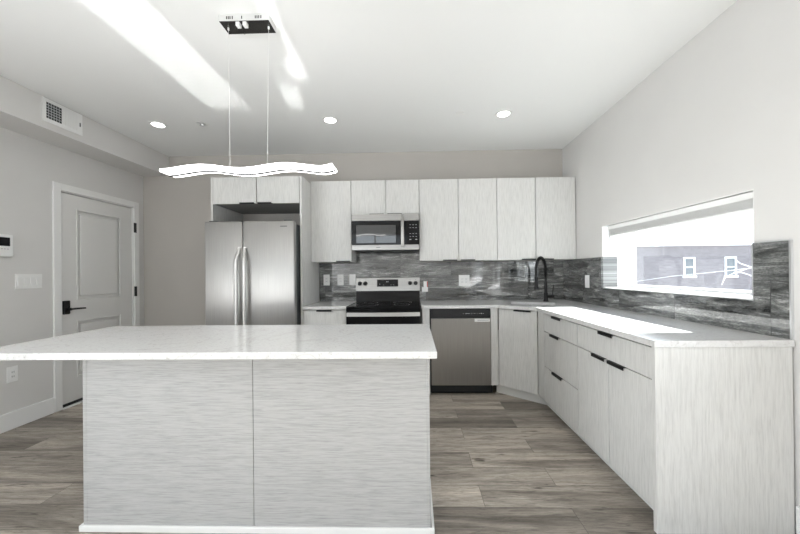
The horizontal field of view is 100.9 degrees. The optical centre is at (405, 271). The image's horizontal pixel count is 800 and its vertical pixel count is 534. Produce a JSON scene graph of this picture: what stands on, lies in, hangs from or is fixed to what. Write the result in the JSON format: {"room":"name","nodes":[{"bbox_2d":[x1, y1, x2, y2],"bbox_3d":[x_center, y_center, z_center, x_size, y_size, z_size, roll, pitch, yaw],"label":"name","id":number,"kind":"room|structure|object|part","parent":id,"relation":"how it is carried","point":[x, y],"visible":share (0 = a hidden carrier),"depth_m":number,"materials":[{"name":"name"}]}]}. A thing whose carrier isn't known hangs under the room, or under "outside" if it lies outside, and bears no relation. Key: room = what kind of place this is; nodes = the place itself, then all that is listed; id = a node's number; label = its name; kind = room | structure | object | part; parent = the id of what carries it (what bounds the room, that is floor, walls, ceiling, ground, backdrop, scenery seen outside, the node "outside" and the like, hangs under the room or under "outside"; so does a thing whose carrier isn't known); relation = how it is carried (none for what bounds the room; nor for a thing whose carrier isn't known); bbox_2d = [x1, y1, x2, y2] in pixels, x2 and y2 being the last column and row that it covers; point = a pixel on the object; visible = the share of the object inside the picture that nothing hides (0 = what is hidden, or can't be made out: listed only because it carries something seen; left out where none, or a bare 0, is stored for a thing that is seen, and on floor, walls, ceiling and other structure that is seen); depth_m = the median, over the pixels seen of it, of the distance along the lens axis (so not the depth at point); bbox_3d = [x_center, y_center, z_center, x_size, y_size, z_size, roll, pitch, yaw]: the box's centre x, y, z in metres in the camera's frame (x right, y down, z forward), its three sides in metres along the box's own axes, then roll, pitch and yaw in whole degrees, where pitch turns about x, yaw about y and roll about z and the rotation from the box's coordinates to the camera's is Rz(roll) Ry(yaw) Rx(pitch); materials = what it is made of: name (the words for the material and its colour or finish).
{"room":"kitchen","nodes":[
{"label":"kitchen","id":0,"kind":"room"},
{"bbox_2d":[0,127,143,415],"bbox_3d":[-3.417,-0.259,0.629,0.200,3.100,6.900,-1,0,1],"label":"wall","id":1,"kind":"structure","parent":0,"point":[29,166],"depth_m":2.89,"materials":[{"name":"paint"}]},
{"bbox_2d":[0,234,12,256],"bbox_3d":[-3.253,-0.215,2.658,0.024,0.180,0.145,-1,0,1],"label":"thermostat","id":2,"kind":"object","parent":1,"relation":"attached to","point":[6,241],"visible":1,"depth_m":2.68,"materials":[{"name":"white plastic"}]},
{"bbox_2d":[6,365,17,382],"bbox_3d":[-3.247,0.846,2.729,0.010,0.128,0.076,-1,0,1],"label":"wall outlet","id":3,"kind":"object","parent":1,"relation":"attached to","point":[11,372],"visible":1,"depth_m":2.73,"materials":[{"name":"white plastic"}]},
{"bbox_2d":[10,370,14,378],"bbox_3d":[-3.245,0.846,2.729,0.003,0.068,0.034,-1,0,1],"label":"receptacle","id":4,"kind":"object","parent":3,"relation":"attached to","point":[12,372],"depth_m":2.72,"materials":[{"name":"grey plastic"}]},
{"bbox_2d":[0,397,54,433],"bbox_3d":[-3.307,1.217,0.105,0.016,0.142,5.866,-1,0,1],"label":"baseboard","id":5,"kind":"structure","parent":1,"relation":"attached to","point":[14,419],"depth_m":2.81,"materials":[{"name":"white paint"}]},
{"bbox_2d":[15,274,41,288],"bbox_3d":[-3.251,0.082,2.854,0.013,0.124,0.198,-1,0,1],"label":"light switch","id":6,"kind":"object","parent":1,"relation":"attached to","point":[22,281],"visible":1,"depth_m":2.84,"materials":[{"name":"white plastic"}]},
{"bbox_2d":[42,96,82,135],"bbox_3d":[-2.939,-1.329,2.839,0.013,0.190,0.321,-1,0,1],"label":"air vent","id":7,"kind":"object","parent":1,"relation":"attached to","point":[54,113],"visible":1,"depth_m":2.83,"materials":[{"name":"white plastic"}]},
{"bbox_2d":[46,102,61,122],"bbox_3d":[-2.943,-1.331,2.766,0.004,0.133,0.123,-1,0,1],"label":"grille","id":8,"kind":"object","parent":7,"relation":"attached to","point":[53,110],"depth_m":2.76,"materials":[{"name":"grey metal"}]},
{"bbox_2d":[0,75,168,176],"bbox_3d":[-3.167,-1.480,0.626,0.327,0.663,6.900,-1,0,1],"label":"soffit","id":9,"kind":"object","parent":1,"relation":"attached to","point":[20,106],"depth_m":3.04,"materials":[{"name":"paint"}]},
{"bbox_2d":[52,181,139,411],"bbox_3d":[-3.305,0.233,3.516,0.247,2.132,0.946,-1,0,1],"label":"door","id":10,"kind":"structure","parent":1,"relation":"in","point":[95,235],"depth_m":3.39,"materials":[{"name":"white paint"}]},
{"bbox_3d":[-3.210,0.359,3.226,0.045,0.026,0.158,-1,0,1],"label":"lever","id":11,"kind":"part","parent":10,"relation":"part of","materials":[{"name":"black metal"}]},
{"bbox_2d":[0,385,656,533],"bbox_3d":[-0.680,1.322,0.555,5.642,0.120,7.300,-1,0,1],"label":"floor","id":12,"kind":"structure","parent":0,"point":[500,463],"depth_m":2.03,"materials":[{"name":"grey wood"}]},
{"bbox_2d":[205,220,300,324],"bbox_3d":[-1.531,0.378,3.586,0.898,1.784,0.787,-1,0,1],"label":"refrigerator","id":13,"kind":"object","parent":12,"relation":"on","point":[252,268],"visible":0.62,"depth_m":3.27,"materials":[{"name":"grey metal"}]},
{"bbox_3d":[-1.797,0.346,3.307,0.380,1.692,0.070,-1,0,1],"label":"door","id":14,"kind":"part","parent":13,"relation":"part of","materials":[{"name":"silver metal"}]},
{"bbox_3d":[-1.641,0.278,3.234,0.035,1.050,0.081,-1,0,18],"label":"handle","id":15,"kind":"part","parent":13,"relation":"part of","materials":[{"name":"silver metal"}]},
{"bbox_3d":[-1.573,0.278,3.232,0.035,1.050,0.081,-1,0,-15],"label":"handle","id":16,"kind":"part","parent":13,"relation":"part of","materials":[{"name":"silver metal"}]},
{"bbox_3d":[-1.345,0.341,3.295,0.512,1.692,0.070,-1,0,1],"label":"door","id":17,"kind":"part","parent":13,"relation":"part of","materials":[{"name":"silver metal"}]},
{"bbox_2d":[79,359,434,533],"bbox_3d":[-0.728,0.824,1.851,1.741,0.885,0.513,-1,0,1],"label":"kitchen island","id":18,"kind":"object","parent":12,"relation":"on","point":[245,446],"visible":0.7,"depth_m":1.61,"materials":[{"name":"white"}]},
{"bbox_3d":[-1.572,0.833,1.879,0.026,0.885,0.500,-1,0,1],"label":"panel","id":19,"kind":"part","parent":18,"relation":"part of","materials":[{"name":"laminate"}]},
{"bbox_3d":[-1.153,0.828,1.629,0.824,0.885,0.020,-1,0,1],"label":"panel","id":20,"kind":"part","parent":18,"relation":"part of","materials":[{"name":"laminate"}]},
{"bbox_2d":[0,324,436,359],"bbox_3d":[-0.903,0.365,1.804,2.096,0.031,0.760,-1,0,1],"label":"island countertop","id":21,"kind":"structure","parent":18,"relation":"on","point":[347,341],"depth_m":1.60,"materials":[{"name":"white stone"}]},
{"bbox_3d":[-0.316,0.819,1.607,0.846,0.885,0.020,-1,0,1],"label":"panel","id":22,"kind":"part","parent":18,"relation":"part of","materials":[{"name":"laminate"}]},
{"bbox_3d":[0.119,0.815,1.836,0.012,0.885,0.500,-1,0,1],"label":"panel","id":23,"kind":"part","parent":18,"relation":"part of","materials":[{"name":"laminate"}]},
{"bbox_2d":[211,176,318,324],"bbox_3d":[-1.528,0.147,3.712,0.954,2.266,0.635,-1,0,1],"label":"cabinet","id":24,"kind":"object","parent":12,"relation":"on","point":[231,197],"visible":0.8,"depth_m":3.43,"materials":[{"name":"laminate"}]},
{"bbox_3d":[-1.994,0.152,3.734,0.021,2.266,0.614,-1,0,1],"label":"panel","id":25,"kind":"part","parent":24,"relation":"part of","materials":[{"name":"laminate"}]},
{"bbox_3d":[-1.772,-0.843,3.433,0.451,0.277,0.019,-1,0,1],"label":"door","id":26,"kind":"part","parent":24,"relation":"part of","materials":[{"name":"laminate"}]},
{"bbox_3d":[-1.635,-0.710,3.416,0.153,0.013,0.032,-1,0,1],"label":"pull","id":27,"kind":"part","parent":24,"relation":"part of","materials":[{"name":"black metal"}]},
{"bbox_3d":[-1.450,-0.712,3.411,0.147,0.013,0.032,-1,0,1],"label":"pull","id":28,"kind":"part","parent":24,"relation":"part of","materials":[{"name":"black metal"}]},
{"bbox_3d":[-1.316,-0.848,3.421,0.442,0.277,0.019,-1,0,1],"label":"door","id":29,"kind":"part","parent":24,"relation":"part of","materials":[{"name":"laminate"}]},
{"bbox_3d":[-1.062,0.143,3.706,0.022,2.266,0.604,-1,0,1],"label":"panel","id":30,"kind":"part","parent":24,"relation":"part of","materials":[{"name":"laminate"}]},
{"bbox_2d":[303,309,346,324],"bbox_3d":[-0.819,0.831,3.693,0.446,0.885,0.632,-1,0,1],"label":"base cabinet","id":31,"kind":"object","parent":12,"relation":"on","point":[324,316],"visible":0.27,"depth_m":3.40,"materials":[{"name":"laminate"}]},
{"bbox_3d":[-0.833,0.401,3.394,0.155,0.014,0.032,-1,0,1],"label":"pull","id":32,"kind":"part","parent":31,"relation":"part of","materials":[{"name":"black metal"}]},
{"bbox_2d":[302,301,355,309],"bbox_3d":[-0.821,0.370,3.687,0.451,0.031,0.629,-1,0,1],"label":"countertop","id":33,"kind":"structure","parent":31,"relation":"on","point":[320,305],"depth_m":3.48,"materials":[{"name":"white stone"}]},
{"bbox_2d":[346,277,420,323],"bbox_3d":[-0.211,0.636,3.634,0.761,1.140,0.699,-1,0,1],"label":"range","id":34,"kind":"object","parent":12,"relation":"on","point":[382,300],"visible":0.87,"depth_m":3.76,"materials":[{"name":"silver metal"}]},
{"bbox_3d":[-0.221,0.426,3.311,0.737,0.038,0.051,-1,0,1],"label":"handle","id":35,"kind":"part","parent":34,"relation":"part of","materials":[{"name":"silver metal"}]},
{"bbox_3d":[-0.217,0.703,3.345,0.759,0.606,0.029,-1,0,1],"label":"oven door","id":36,"kind":"part","parent":34,"relation":"part of","materials":[{"name":"black glass"}]},
{"bbox_3d":[-0.221,0.383,3.349,0.759,0.029,0.024,-1,0,1],"label":"rail","id":37,"kind":"part","parent":34,"relation":"part of","materials":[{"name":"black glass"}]},
{"bbox_2d":[346,301,420,307],"bbox_3d":[-0.214,0.358,3.627,0.761,0.020,0.590,-1,0,1],"label":"cooktop","id":38,"kind":"object","parent":34,"relation":"in","point":[358,304],"depth_m":3.50,"materials":[{"name":"grey glass"}]},
{"bbox_2d":[421,309,429,394],"bbox_3d":[0.222,0.820,3.677,0.076,0.885,0.610,-1,0,1],"label":"end panel","id":39,"kind":"object","parent":12,"relation":"on","point":[425,314],"visible":0.29,"depth_m":3.37,"materials":[{"name":"laminate"}]},
{"bbox_2d":[429,308,492,392],"bbox_3d":[0.586,0.817,3.656,0.646,0.882,0.597,-1,0,1],"label":"dishwasher","id":40,"kind":"object","parent":12,"relation":"on","point":[461,336],"visible":0.91,"depth_m":3.36,"materials":[{"name":"silver metal"}]},
{"bbox_2d":[490,308,546,404],"bbox_3d":[1.377,0.807,3.448,0.999,0.885,1.009,-1,0,1],"label":"base cabinet","id":41,"kind":"object","parent":12,"relation":"on","point":[521,374],"depth_m":3.22,"materials":[{"name":"laminate"}]},
{"bbox_3d":[0.916,0.762,3.660,0.068,0.785,0.610,-1,0,1],"label":"end panel","id":42,"kind":"part","parent":41,"relation":"part of","materials":[{"name":"white wood"}]},
{"bbox_3d":[1.101,0.762,3.228,0.387,0.778,0.019,-1,0,43],"label":"door","id":43,"kind":"part","parent":41,"relation":"part of","materials":[{"name":"laminate"}]},
{"bbox_3d":[1.129,0.377,3.178,0.170,0.014,0.034,-1,0,43],"label":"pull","id":44,"kind":"part","parent":41,"relation":"part of","materials":[{"name":"black metal"}]},
{"bbox_2d":[420,299,794,347],"bbox_3d":[1.002,0.348,2.761,1.708,0.031,2.387,-1,0,1],"label":"countertop","id":45,"kind":"structure","parent":41,"relation":"on","point":[654,331],"depth_m":2.02,"materials":[{"name":"white stone"}]},
{"bbox_2d":[534,256,553,301],"bbox_3d":[1.502,0.080,3.616,0.333,0.501,0.099,0,0,-33],"label":"faucet","id":46,"kind":"object","parent":45,"relation":"on","point":[546,296],"visible":1,"depth_m":3.66,"materials":[{"name":"black metal"}]},
{"bbox_3d":[1.613,0.216,3.676,0.091,0.146,0.036,-1,0,7],"label":"lever","id":47,"kind":"part","parent":46,"relation":"part of","materials":[{"name":"black metal"}]},
{"bbox_2d":[544,314,589,446],"bbox_3d":[1.539,0.803,2.709,0.638,0.885,0.751,-1,0,1],"label":"base cabinet","id":48,"kind":"object","parent":12,"relation":"on","point":[561,346],"visible":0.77,"depth_m":2.59,"materials":[{"name":"laminate"}]},
{"bbox_3d":[1.231,0.847,2.668,0.024,0.019,0.180,-1,0,1],"label":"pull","id":49,"kind":"part","parent":48,"relation":"part of","materials":[{"name":"black metal"}]},
{"bbox_3d":[1.238,0.449,2.643,0.019,0.154,0.599,-1,0,1],"label":"drawer","id":50,"kind":"part","parent":48,"relation":"part of","materials":[{"name":"laminate"}]},
{"bbox_3d":[1.244,0.997,2.642,0.019,0.313,0.599,-1,0,1],"label":"drawer","id":51,"kind":"part","parent":48,"relation":"part of","materials":[{"name":"laminate"}]},
{"bbox_3d":[1.240,0.683,2.642,0.019,0.306,0.599,-1,0,1],"label":"drawer","id":52,"kind":"part","parent":48,"relation":"part of","materials":[{"name":"laminate"}]},
{"bbox_2d":[577,324,652,508],"bbox_3d":[1.520,0.801,1.959,0.638,0.885,0.747,-1,0,1],"label":"base cabinet","id":53,"kind":"object","parent":12,"relation":"on","point":[615,372],"visible":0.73,"depth_m":1.88,"materials":[{"name":"laminate"}]},
{"bbox_3d":[1.230,0.840,2.155,0.019,0.623,0.365,-1,0,1],"label":"door","id":54,"kind":"part","parent":53,"relation":"part of","materials":[{"name":"laminate"}]},
{"bbox_3d":[1.212,0.535,2.067,0.024,0.019,0.145,-1,0,1],"label":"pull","id":55,"kind":"part","parent":53,"relation":"part of","materials":[{"name":"black metal"}]},
{"bbox_3d":[1.209,0.377,1.987,0.024,0.019,0.145,-1,0,1],"label":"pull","id":56,"kind":"part","parent":53,"relation":"part of","materials":[{"name":"black metal"}]},
{"bbox_3d":[1.221,0.447,1.968,0.019,0.154,0.741,-1,0,1],"label":"drawer","id":57,"kind":"part","parent":53,"relation":"part of","materials":[{"name":"laminate"}]},
{"bbox_3d":[1.208,0.535,1.887,0.024,0.019,0.155,-1,0,1],"label":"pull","id":58,"kind":"part","parent":53,"relation":"part of","materials":[{"name":"black metal"}]},
{"bbox_3d":[1.220,0.839,1.782,0.019,0.623,0.371,-1,0,1],"label":"door","id":59,"kind":"part","parent":53,"relation":"part of","materials":[{"name":"laminate"}]},
{"bbox_2d":[651,347,794,533],"bbox_3d":[1.510,0.800,1.572,0.637,0.885,0.022,-1,0,1],"label":"end panel","id":60,"kind":"object","parent":12,"relation":"on","point":[723,430],"visible":0.88,"depth_m":1.56,"materials":[{"name":"laminate"}]},
{"bbox_2d":[143,149,562,325],"bbox_3d":[-0.607,-0.278,4.109,5.642,3.100,0.200,-1,0,1],"label":"wall","id":61,"kind":"structure","parent":0,"point":[176,211],"depth_m":4.06,"materials":[{"name":"paint"}]},
{"bbox_2d":[311,181,356,262],"bbox_3d":[-0.826,-0.561,3.843,0.454,0.908,0.342,-1,0,1],"label":"upper cabinet","id":62,"kind":"object","parent":61,"relation":"attached to","point":[331,221],"visible":0.98,"depth_m":3.69,"materials":[{"name":"laminate"}]},
{"bbox_2d":[351,180,418,213],"bbox_3d":[-0.222,-0.827,3.828,0.758,0.389,0.342,-1,0,1],"label":"upper cabinet","id":63,"kind":"object","parent":61,"relation":"attached to","point":[371,196],"visible":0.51,"depth_m":3.68,"materials":[{"name":"laminate"}]},
{"bbox_3d":[-0.411,-0.827,3.692,0.384,0.385,0.019,-1,0,1],"label":"door","id":64,"kind":"part","parent":63,"relation":"part of","materials":[{"name":"laminate"}]},
{"bbox_2d":[351,213,418,252],"bbox_3d":[-0.214,-0.432,3.770,0.742,0.401,0.433,-1,0,1],"label":"microwave","id":65,"kind":"object","parent":63,"relation":"attached to","point":[370,233],"visible":1,"depth_m":3.60,"materials":[{"name":"grey metal"}]},
{"bbox_3d":[-0.297,-0.425,3.616,0.584,0.257,0.030,-1,0,1],"label":"door","id":66,"kind":"part","parent":65,"relation":"part of","materials":[{"name":"black glass"}]},
{"bbox_3d":[-0.029,-0.443,3.574,0.034,0.345,0.050,-1,0,1],"label":"handle","id":67,"kind":"part","parent":65,"relation":"part of","materials":[{"name":"silver metal"}]},
{"bbox_3d":[0.075,-0.429,3.607,0.156,0.257,0.030,-1,0,1],"label":"control panel","id":68,"kind":"part","parent":65,"relation":"part of","materials":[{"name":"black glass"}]},
{"bbox_3d":[-0.031,-0.831,3.682,0.365,0.385,0.019,-1,0,1],"label":"door","id":69,"kind":"part","parent":63,"relation":"part of","materials":[{"name":"laminate"}]},
{"bbox_2d":[319,252,563,300],"bbox_3d":[0.427,0.081,3.976,2.936,0.640,0.010,-1,0,1],"label":"tile backsplash","id":70,"kind":"structure","parent":61,"relation":"attached to","point":[489,280],"depth_m":3.97,"materials":[{"name":"tile"}]},
{"bbox_2d":[323,275,329,284],"bbox_3d":[-0.954,0.099,4.002,0.076,0.132,0.010,-1,0,1],"label":"wall outlet","id":71,"kind":"object","parent":70,"relation":"attached to","point":[326,278],"visible":1,"depth_m":4.00,"materials":[{"name":"white plastic"}]},
{"bbox_2d":[337,274,343,284],"bbox_3d":[-0.784,0.097,3.997,0.076,0.132,0.010,-1,0,1],"label":"wall outlet","id":72,"kind":"object","parent":70,"relation":"attached to","point":[340,277],"visible":1,"depth_m":4.00,"materials":[{"name":"white plastic"}]},
{"bbox_2d":[349,274,355,284],"bbox_3d":[-0.639,0.094,3.994,0.076,0.132,0.009,-1,0,1],"label":"light switch","id":73,"kind":"object","parent":70,"relation":"attached to","point":[352,277],"visible":1,"depth_m":3.99,"materials":[{"name":"white plastic"}]},
{"bbox_2d":[422,281,427,291],"bbox_3d":[0.237,0.177,3.974,0.072,0.128,0.002,-1,0,1],"label":"paper tag","id":74,"kind":"object","parent":70,"relation":"attached to","point":[425,288],"visible":1,"depth_m":3.97,"materials":[{"name":"white paper"}]},
{"bbox_2d":[459,275,469,285],"bbox_3d":[0.708,0.104,3.959,0.128,0.132,0.010,-1,0,1],"label":"wall outlet","id":75,"kind":"object","parent":70,"relation":"attached to","point":[464,280],"visible":1,"depth_m":3.96,"materials":[{"name":"white plastic"}]},
{"bbox_2d":[419,178,496,261],"bbox_3d":[0.589,-0.577,3.807,0.857,0.908,0.342,-1,0,1],"label":"upper cabinet","id":76,"kind":"object","parent":61,"relation":"attached to","point":[458,217],"visible":0.97,"depth_m":3.66,"materials":[{"name":"laminate"}]},
{"bbox_3d":[0.373,-0.576,3.671,0.428,0.904,0.019,-1,0,1],"label":"door","id":77,"kind":"part","parent":76,"relation":"part of","materials":[{"name":"laminate"}]},
{"bbox_3d":[0.801,-0.580,3.660,0.420,0.904,0.019,-1,0,1],"label":"door","id":78,"kind":"part","parent":76,"relation":"part of","materials":[{"name":"laminate"}]},
{"bbox_2d":[495,177,575,260],"bbox_3d":[1.447,-0.586,3.785,0.858,0.908,0.342,-1,0,1],"label":"upper cabinet","id":79,"kind":"object","parent":61,"relation":"attached to","point":[536,216],"visible":0.94,"depth_m":3.63,"materials":[{"name":"laminate"}]},
{"bbox_3d":[1.225,-0.585,3.649,0.418,0.904,0.019,-1,0,1],"label":"door","id":80,"kind":"part","parent":79,"relation":"part of","materials":[{"name":"laminate"}]},
{"bbox_3d":[1.655,-0.589,3.638,0.431,0.904,0.019,-1,0,1],"label":"door","id":81,"kind":"part","parent":79,"relation":"part of","materials":[{"name":"laminate"}]},
{"bbox_2d":[0,0,736,156],"bbox_3d":[-0.712,-1.695,0.564,5.642,0.485,7.300,-1,0,1],"label":"ceiling","id":82,"kind":"structure","parent":0,"point":[395,75],"depth_m":2.34,"materials":[{"name":"white paint"}]},
{"bbox_2d":[148,121,167,128],"bbox_3d":[-2.409,-1.431,3.217,0.160,0.006,0.160,-1,0,1],"label":"recessed light","id":83,"kind":"object","parent":82,"relation":"in","point":[156,124],"visible":1,"depth_m":3.21,"materials":[{"name":"white paint"}]},
{"bbox_2d":[197,122,207,126],"bbox_3d":[-1.974,-1.427,3.208,0.090,0.024,0.090,-1,0,1],"label":"sprinkler","id":84,"kind":"object","parent":82,"relation":"attached to","point":[202,124],"visible":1,"depth_m":3.19,"materials":[{"name":"silver metal"}]},
{"bbox_2d":[219,13,275,62],"label":"canopy","id":85,"kind":"object","parent":82,"relation":"hanging from","point":[252,23],"depth_m":1.89,"materials":[{"name":"grey metal"}]},
{"bbox_3d":[-0.914,-1.423,1.920,0.284,0.002,0.100,-1,0,1],"label":"plate","id":86,"kind":"part","parent":85,"relation":"part of","materials":[{"name":"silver metal"}]},
{"bbox_2d":[159,135,336,177],"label":"pendant light","id":87,"kind":"object","parent":82,"relation":"hanging from","point":[194,169],"depth_m":1.90,"materials":[{"name":"grey plastic"}]},
{"bbox_2d":[159,162,334,174],"bbox_3d":[-0.902,-0.594,1.897,0.984,0.037,0.073,-1,0,1],"label":"diffuser","id":88,"kind":"object","parent":87,"relation":"attached to","point":[284,166],"depth_m":1.89,"materials":[{"name":"white plastic"}]},
{"bbox_2d":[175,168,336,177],"bbox_3d":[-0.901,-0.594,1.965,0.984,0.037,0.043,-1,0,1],"label":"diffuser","id":89,"kind":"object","parent":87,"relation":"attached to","point":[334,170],"depth_m":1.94,"materials":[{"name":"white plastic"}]},
{"bbox_2d":[322,116,338,123],"bbox_3d":[-0.719,-1.449,3.158,0.160,0.006,0.160,-1,0,1],"label":"recessed light","id":90,"kind":"object","parent":82,"relation":"in","point":[327,119],"visible":1,"depth_m":3.16,"materials":[{"name":"white paint"}]},
{"bbox_2d":[495,110,512,117],"bbox_3d":[0.915,-1.467,3.071,0.160,0.006,0.160,-1,0,1],"label":"recessed light","id":91,"kind":"object","parent":82,"relation":"in","point":[503,113],"visible":1,"depth_m":3.06,"materials":[{"name":"white paint"}]},
{"bbox_2d":[562,0,799,533],"bbox_3d":[1.953,-0.316,0.492,0.300,3.100,6.900,-1,0,1],"label":"wall","id":92,"kind":"structure","parent":0,"point":[720,117],"depth_m":1.95,"materials":[{"name":"paint"}]},
{"bbox_2d":[602,189,753,299],"bbox_3d":[2.005,-0.142,2.432,0.311,0.588,1.401,-1,0,1],"label":"window","id":93,"kind":"structure","parent":92,"relation":"in","point":[623,247],"depth_m":3.04,"materials":[{"name":"white paint"}]},
{"bbox_3d":[1.972,0.147,2.432,0.238,0.010,1.383,-1,0,1],"label":"sill","id":94,"kind":"part","parent":93,"relation":"part of","materials":[{"name":"white paint"}]},
{"bbox_2d":[607,192,752,255],"bbox_3d":[1.887,-0.284,2.404,0.054,0.280,1.314,-1,0,1],"label":"window blind","id":95,"kind":"object","parent":93,"relation":"attached to","point":[743,203],"visible":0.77,"depth_m":2.16,"materials":[{"name":"white plastic"}]},
{"bbox_3d":[1.886,-0.332,2.404,0.046,0.016,1.304,-1,0,1],"label":"rail","id":96,"kind":"part","parent":95,"relation":"part of","materials":[{"name":"white plastic"}]},
{"bbox_3d":[2.123,-0.144,2.429,0.075,0.588,1.401,-1,0,1],"label":"frame","id":97,"kind":"part","parent":93,"relation":"part of","materials":[{"name":"white paint"}]},
{"bbox_3d":[2.114,-0.144,2.429,0.033,0.554,1.367,-1,0,1],"label":"sash","id":98,"kind":"part","parent":93,"relation":"part of","materials":[{"name":"white plastic"}]},
{"bbox_2d":[563,240,793,339],"bbox_3d":[1.926,0.086,2.744,0.148,0.474,2.376,-1,0,1],"label":"tile backsplash","id":99,"kind":"structure","parent":92,"relation":"attached to","point":[770,311],"depth_m":1.92,"materials":[{"name":"tile"}]},
{"bbox_2d":[585,275,589,287],"bbox_3d":[1.866,0.099,3.387,0.009,0.130,0.080,-1,0,1],"label":"wall outlet","id":100,"kind":"object","parent":99,"relation":"attached to","point":[587,285],"visible":1,"depth_m":3.38,"materials":[{"name":"white plastic"}]},
{"bbox_3d":[1.830,0.084,1.648,0.012,0.474,0.181,-1,0,1],"label":"edge trim","id":101,"kind":"part","parent":99,"relation":"part of","materials":[{"name":"silver metal"}]},
{"bbox_2d":[796,506,799,533],"bbox_3d":[1.780,1.161,-0.705,0.016,0.142,4.505,-1,0,1],"label":"baseboard","id":102,"kind":"structure","parent":92,"relation":"attached to","point":[797,507],"depth_m":1.54,"materials":[{"name":"white paint"}]},
{"bbox_2d":[721,260,751,284],"bbox_3d":[6.111,0.012,6.063,0.022,0.488,0.656,-1,0,1],"label":"bare twig","id":103,"kind":"object","parent":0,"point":[736,260],"visible":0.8,"depth_m":6.00,"materials":[{"name":"grey plant"}]},
{"label":"outside","id":104,"kind":"structure","parent":0,"visible":0},
{"bbox_3d":[25.399,4.828,13.337,130.000,0.200,140.000,-1,0,1],"label":"ground","id":105,"kind":"structure","parent":104,"visible":0},
{"bbox_2d":[636,243,751,289],"bbox_3d":[37.957,0.978,36.761,46.400,7.380,12.350,-1,0,1],"label":"brick building","id":106,"kind":"structure","parent":105,"relation":"on","point":[653,261],"depth_m":30.99,"materials":[{"name":"white paint"}]},
{"bbox_3d":[26.682,-0.426,31.014,0.760,1.590,0.019,-1,0,1],"label":"pane","id":107,"kind":"part","parent":106,"relation":"part of","materials":[{"name":"grey"}]},
{"bbox_3d":[30.481,-0.466,30.918,0.760,1.590,0.019,-1,0,1],"label":"pane","id":108,"kind":"part","parent":106,"relation":"part of","materials":[{"name":"grey"}]},
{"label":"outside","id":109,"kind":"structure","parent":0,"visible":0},
{"bbox_2d":[636,268,745,281],"bbox_3d":[6.245,0.132,7.837,0.173,1.172,10.009,-1,0,3],"label":"cable","id":110,"kind":"object","parent":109,"point":[744,268],"visible":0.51,"depth_m":7.11,"materials":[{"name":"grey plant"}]}
]}

